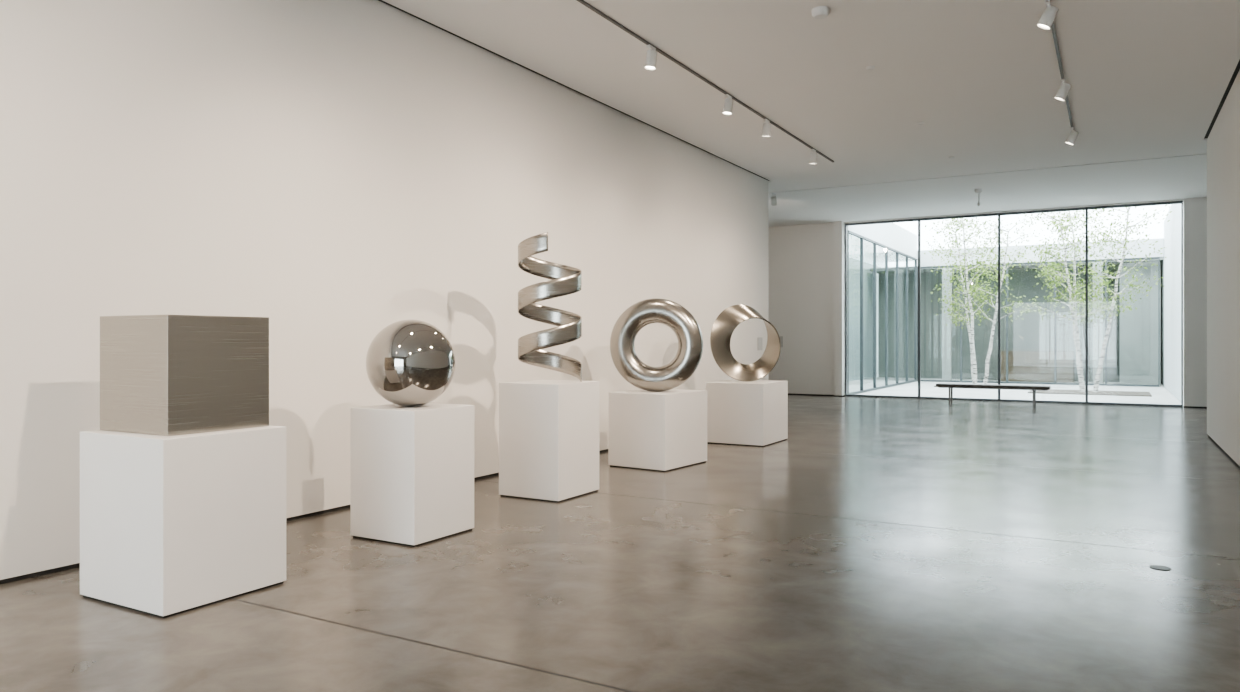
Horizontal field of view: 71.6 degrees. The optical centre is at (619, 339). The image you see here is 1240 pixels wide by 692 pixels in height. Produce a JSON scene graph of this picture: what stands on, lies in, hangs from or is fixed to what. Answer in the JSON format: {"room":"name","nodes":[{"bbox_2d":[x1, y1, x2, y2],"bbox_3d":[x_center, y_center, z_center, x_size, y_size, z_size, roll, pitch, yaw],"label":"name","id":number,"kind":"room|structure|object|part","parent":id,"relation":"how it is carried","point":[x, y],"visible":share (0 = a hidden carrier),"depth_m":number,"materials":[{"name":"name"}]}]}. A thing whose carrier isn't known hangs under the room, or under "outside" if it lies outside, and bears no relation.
{"room":"museum","nodes":[
{"label":"museum","id":0,"kind":"room"},
{"bbox_2d":[0,0,767,583],"bbox_3d":[-2.718,-0.920,7.440,0.300,4.840,22.200,0,0,30],"label":"wall","id":1,"kind":"structure","parent":0,"point":[337,173],"depth_m":7.30,"materials":[{"name":"paint"}]},
{"bbox_2d":[379,0,769,180],"bbox_3d":[-2.566,-3.245,7.353,0.050,0.190,22.200,0,0,30],"label":"trim","id":2,"kind":"structure","parent":1,"relation":"attached to","point":[379,0],"depth_m":10.19,"materials":[{"name":"black metal"}]},
{"bbox_2d":[758,337,762,349],"bbox_3d":[2.704,0.075,16.579,0.006,0.250,0.250,0,0,30],"label":"wall label","id":3,"kind":"object","parent":1,"relation":"attached to","point":[760,339],"visible":1,"depth_m":16.59,"materials":[{"name":"white paper"}]},
{"bbox_2d":[0,394,1239,691],"bbox_3d":[1.529,1.600,8.692,14.600,0.200,29.200,0,0,30],"label":"floor","id":4,"kind":"structure","parent":0,"point":[882,544],"depth_m":5.10,"materials":[{"name":"concrete"}]},
{"bbox_2d":[80,425,285,617],"bbox_3d":[-2.608,1.018,5.160,0.810,0.965,0.795,0,0,30],"label":"pedestal","id":5,"kind":"object","parent":4,"relation":"on","point":[170,525],"visible":0.93,"depth_m":4.86,"materials":[{"name":"paint"}]},
{"bbox_2d":[100,315,268,435],"bbox_3d":[-2.631,0.197,5.211,0.670,0.675,0.660,0,0,30],"label":"sculpture","id":6,"kind":"object","parent":5,"relation":"on","point":[161,375],"visible":1,"depth_m":4.96,"materials":[{"name":"silver metal"}]},
{"bbox_2d":[351,403,473,546],"bbox_3d":[-1.601,1.008,6.663,0.650,0.985,0.675,0,0,30],"label":"pedestal","id":7,"kind":"object","parent":4,"relation":"on","point":[412,468],"visible":0.97,"depth_m":6.40,"materials":[{"name":"paint"}]},
{"bbox_2d":[366,319,455,406],"bbox_3d":[-1.613,0.178,6.633,0.674,0.674,0.674,0,0,-10],"label":"sculpture","id":8,"kind":"object","parent":7,"relation":"on","point":[410,362],"visible":1,"depth_m":6.39,"materials":[{"name":"silver metal"}]},
{"bbox_2d":[499,380,598,501],"bbox_3d":[-0.685,0.955,8.400,0.690,1.090,0.730,0,0,30],"label":"pedestal","id":9,"kind":"object","parent":4,"relation":"on","point":[549,429],"visible":1,"depth_m":8.12,"materials":[{"name":"paint"}]},
{"bbox_2d":[518,232,581,381],"bbox_3d":[-0.684,-0.302,8.371,0.620,1.422,0.620,0,0,30],"label":"sculpture","id":10,"kind":"object","parent":9,"relation":"on","point":[565,280],"visible":1,"depth_m":8.27,"materials":[{"name":"metal"}]},
{"bbox_2d":[608,389,706,471],"bbox_3d":[0.469,1.060,10.390,0.790,0.880,0.990,0,0,35],"label":"pedestal","id":11,"kind":"object","parent":4,"relation":"on","point":[663,431],"visible":0.95,"depth_m":10.04,"materials":[{"name":"paint"}]},
{"bbox_2d":[610,298,702,391],"bbox_3d":[0.435,0.060,10.312,1.120,1.120,0.299,0,0,6],"label":"sculpture","id":12,"kind":"object","parent":11,"relation":"on","point":[671,314],"visible":1,"depth_m":10.19,"materials":[{"name":"metal"}]},
{"bbox_2d":[706,379,787,446],"bbox_3d":[1.889,1.058,12.729,0.885,0.885,1.040,0,0,30],"label":"pedestal","id":13,"kind":"object","parent":4,"relation":"on","point":[752,413],"visible":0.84,"depth_m":12.30,"materials":[{"name":"paint"}]},
{"bbox_2d":[710,305,780,381],"bbox_3d":[1.845,0.041,12.727,1.080,1.145,0.313,0,0,-25],"label":"sculpture","id":14,"kind":"object","parent":13,"relation":"on","point":[724,325],"visible":1,"depth_m":12.71,"materials":[{"name":"metal"}]},
{"bbox_2d":[936,383,1050,406],"bbox_3d":[8.577,1.268,19.809,2.400,0.465,0.400,0,0,30],"label":"bench","id":15,"kind":"object","parent":4,"relation":"on","point":[950,386],"visible":1,"depth_m":19.65,"materials":[{"name":"brown wood"}]},
{"bbox_3d":[8.571,1.300,19.818,1.820,0.400,0.390,0,0,30],"label":"leg frame","id":16,"kind":"part","parent":15,"relation":"part of","materials":[{"name":"metal"}]},
{"bbox_3d":[8.577,1.113,19.809,2.300,0.025,0.260,0,0,30],"label":"seat rail","id":17,"kind":"part","parent":15,"relation":"part of","materials":[{"name":"metal"}]},
{"bbox_2d":[1149,565,1170,570],"bbox_3d":[3.554,1.498,5.651,0.124,0.004,0.124,0,0,30],"label":"floor outlet cover","id":18,"kind":"object","parent":4,"relation":"on","point":[1157,567],"visible":1,"depth_m":5.65,"materials":[{"name":"metal"}]},
{"bbox_2d":[382,0,1239,226],"bbox_3d":[1.579,-3.290,8.779,14.600,0.300,29.400,0,0,30],"label":"ceiling","id":19,"kind":"structure","parent":0,"point":[1148,80],"depth_m":10.56,"materials":[{"name":"paint"}]},
{"bbox_2d":[577,0,833,161],"bbox_3d":[-1.094,-3.130,6.652,0.030,0.020,19.450,0,0,30],"label":"track","id":20,"kind":"object","parent":19,"relation":"attached to","point":[583,2],"visible":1,"depth_m":9.87,"materials":[{"name":"black metal"}]},
{"bbox_2d":[644,44,656,69],"bbox_3d":[0.328,-3.001,9.138,0.138,0.237,0.126,0,0,-19],"label":"track spotlight","id":21,"kind":"object","parent":20,"relation":"hanging from","point":[651,57],"visible":1,"depth_m":9.09,"materials":[{"name":"white plastic"}]},
{"bbox_3d":[0.332,-3.080,9.137,0.040,0.080,0.140,0,0,30],"label":"stem","id":22,"kind":"part","parent":21,"relation":"part of","materials":[{"name":"white plastic"}]},
{"bbox_2d":[723,94,732,114],"bbox_3d":[1.378,-3.001,10.969,0.141,0.238,0.124,0,0,-22],"label":"track spotlight","id":23,"kind":"object","parent":20,"relation":"hanging from","point":[728,104],"visible":1,"depth_m":10.92,"materials":[{"name":"white plastic"}]},
{"bbox_2d":[762,119,770,136],"bbox_3d":[2.076,-3.001,12.184,0.124,0.238,0.141,0,0,-9],"label":"track spotlight","id":24,"kind":"object","parent":20,"relation":"hanging from","point":[766,131],"visible":1,"depth_m":12.14,"materials":[{"name":"white plastic"}]},
{"bbox_2d":[809,149,816,163],"bbox_3d":[3.172,-3.002,14.092,0.127,0.237,0.137,0,0,-13],"label":"track spotlight","id":25,"kind":"object","parent":20,"relation":"hanging from","point":[813,155],"visible":1,"depth_m":14.04,"materials":[{"name":"white plastic"}]},
{"bbox_2d":[771,193,776,205],"bbox_3d":[3.300,-3.006,18.403,0.124,0.268,0.184,0,0,11],"label":"track spotlight","id":26,"kind":"object","parent":19,"relation":"hanging from","point":[773,198],"visible":1,"depth_m":18.36,"materials":[{"name":"white plastic"}]},
{"bbox_2d":[811,6,829,18],"bbox_3d":[1.907,-3.105,8.164,0.170,0.070,0.170,0,0,30],"label":"smoke detector","id":27,"kind":"object","parent":19,"relation":"attached to","point":[821,12],"visible":1,"depth_m":8.11,"materials":[{"name":"white plastic"}]},
{"bbox_2d":[1051,21,1072,126],"bbox_3d":[2.150,-3.130,4.791,0.030,0.020,19.450,0,0,30],"label":"track","id":28,"kind":"object","parent":19,"relation":"attached to","point":[1053,25],"visible":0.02,"depth_m":9.66,"materials":[{"name":"grey metal"}]},
{"bbox_2d":[1037,0,1058,29],"bbox_3d":[3.951,-2.996,7.936,0.183,0.248,0.140,0,0,30],"label":"track spotlight","id":29,"kind":"object","parent":28,"relation":"hanging from","point":[1049,14],"visible":1,"depth_m":7.89,"materials":[{"name":"white plastic"}]},
{"bbox_2d":[1054,79,1070,100],"bbox_3d":[5.320,-2.996,10.321,0.183,0.248,0.140,0,0,30],"label":"track spotlight","id":30,"kind":"object","parent":28,"relation":"hanging from","point":[1062,93],"visible":1,"depth_m":10.28,"materials":[{"name":"white plastic"}]},
{"bbox_2d":[1065,127,1078,144],"bbox_3d":[6.664,-2.996,12.663,0.183,0.248,0.140,0,0,30],"label":"track spotlight","id":31,"kind":"object","parent":28,"relation":"hanging from","point":[1073,135],"visible":1,"depth_m":12.62,"materials":[{"name":"white plastic"}]},
{"bbox_2d":[866,66,874,69],"bbox_3d":[2.878,-3.125,9.878,0.100,0.030,0.100,0,0,30],"label":"sprinkler","id":32,"kind":"object","parent":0,"point":[868,67],"depth_m":9.85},
{"bbox_2d":[975,188,981,205],"bbox_3d":[7.465,-2.970,17.890,0.140,0.340,0.205,0,0,30],"label":"ceiling sensor","id":33,"kind":"object","parent":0,"point":[979,190],"depth_m":17.84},
{"bbox_2d":[768,197,1206,407],"bbox_3d":[8.766,-0.920,21.303,14.000,4.840,0.520,0,0,30],"label":"wall","id":34,"kind":"structure","parent":0,"point":[806,263],"depth_m":23.11,"materials":[{"name":"paint"}]},
{"bbox_2d":[845,201,1182,406],"bbox_3d":[9.289,-0.800,21.038,7.530,4.600,0.100,0,0,30],"label":"window","id":35,"kind":"structure","parent":34,"relation":"in","point":[1086,209],"depth_m":20.64,"materials":[{"name":"metal"}]},
{"bbox_2d":[1207,70,1239,466],"bbox_3d":[3.804,-0.920,3.755,0.300,4.840,22.300,0,0,30],"label":"wall","id":36,"kind":"structure","parent":0,"point":[1223,141],"depth_m":11.26,"materials":[{"name":"paint"}]},
{"bbox_2d":[1204,60,1239,138],"bbox_3d":[3.627,-3.245,3.799,0.050,0.190,22.200,0,0,30],"label":"trim","id":37,"kind":"structure","parent":36,"relation":"attached to","point":[1237,69],"depth_m":11.20,"materials":[{"name":"black metal"}]},
{"label":"outside","id":38,"kind":"structure","parent":0,"visible":0},
{"bbox_2d":[849,377,1180,404],"bbox_3d":[12.820,1.605,27.866,13.500,0.190,14.900,0,0,30],"label":"paving","id":39,"kind":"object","parent":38,"point":[1160,395],"visible":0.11,"depth_m":25.19,"materials":[{"name":"white concrete"}]},
{"bbox_2d":[849,258,878,380],"bbox_3d":[7.671,-0.750,30.244,0.200,4.500,13.900,0,0,30],"label":"wall","id":40,"kind":"structure","parent":39,"relation":"on","point":[854,265],"depth_m":32.95,"materials":[{"name":"white paint"}]},
{"bbox_2d":[849,234,913,267],"bbox_3d":[8.480,-2.970,29.504,1.940,0.001,13.380,0,0,30],"label":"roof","id":41,"kind":"structure","parent":40,"relation":"on","point":[854,242],"depth_m":30.20,"materials":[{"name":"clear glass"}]},
{"bbox_2d":[847,230,916,393],"bbox_3d":[8.445,-0.725,27.212,0.080,4.450,9.390,0,0,30],"label":"window","id":42,"kind":"structure","parent":39,"relation":"on","point":[862,238],"depth_m":27.17,"materials":[{"name":"clear glass"}]},
{"bbox_2d":[847,223,916,258],"bbox_3d":[8.406,-3.380,27.234,0.170,0.840,9.390,0,0,30],"label":"fascia","id":43,"kind":"object","parent":42,"relation":"on","point":[891,235],"visible":0.5,"depth_m":27.64,"materials":[{"name":"white paint"}]},
{"bbox_2d":[870,257,1163,384],"bbox_3d":[14.101,-0.650,31.201,9.800,4.300,2.640,0,0,30],"label":"courtyard wall","id":44,"kind":"structure","parent":39,"relation":"on","point":[1132,343],"depth_m":31.82,"materials":[{"name":"white paint"}]},
{"bbox_2d":[917,257,1159,386],"bbox_3d":[14.085,-0.575,29.446,7.480,4.150,0.100,0,0,30],"label":"window","id":45,"kind":"structure","parent":44,"relation":"attached to","point":[1158,258],"depth_m":29.04,"materials":[{"name":"clear glass"}]},
{"bbox_2d":[917,238,1163,266],"bbox_3d":[14.162,-2.955,29.460,7.580,0.590,0.300,0,0,30],"label":"fascia","id":46,"kind":"object","parent":44,"relation":"attached to","point":[926,259],"depth_m":29.14,"materials":[{"name":"white paint"}]},
{"bbox_2d":[1001,351,1073,382],"bbox_3d":[15.090,0.950,31.117,2.400,1.100,0.600,0,0,30],"label":"window","id":47,"kind":"structure","parent":39,"relation":"on","point":[1027,366],"depth_m":30.83,"materials":[{"name":"clear glass"}]},
{"bbox_2d":[1028,389,1151,396],"bbox_3d":[13.341,1.495,24.454,3.000,0.030,1.900,0,0,30],"label":"gravel bed","id":48,"kind":"object","parent":39,"relation":"on","point":[1051,391],"visible":0.79,"depth_m":24.21,"materials":[{"name":"white gravel"}]},
{"bbox_2d":[1013,205,1171,391],"bbox_3d":[13.380,-1.594,24.392,4.082,6.169,3.325,0,0,30],"label":"birch tree","id":49,"kind":"object","parent":48,"relation":"on","point":[1064,228],"visible":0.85,"depth_m":24.27,"materials":[{"name":"green plant"}]},
{"bbox_2d":[1164,204,1180,401],"bbox_3d":[15.252,-1.150,23.444,0.280,5.300,9.650,0,0,30],"label":"wall","id":50,"kind":"structure","parent":39,"relation":"on","point":[1172,229],"depth_m":23.61,"materials":[{"name":"white paint"}]},
{"bbox_3d":[11.456,1.495,27.899,2.100,0.030,1.800,0,0,30],"label":"gravel bed","id":51,"kind":"object","parent":39,"relation":"on","visible":0},
{"bbox_2d":[924,216,1046,383],"bbox_3d":[11.673,-1.502,27.785,3.900,5.994,3.716,0,0,30],"label":"birch tree","id":52,"kind":"object","parent":51,"relation":"on","point":[968,291],"visible":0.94,"depth_m":27.37,"materials":[{"name":"green plant"}]}
]}

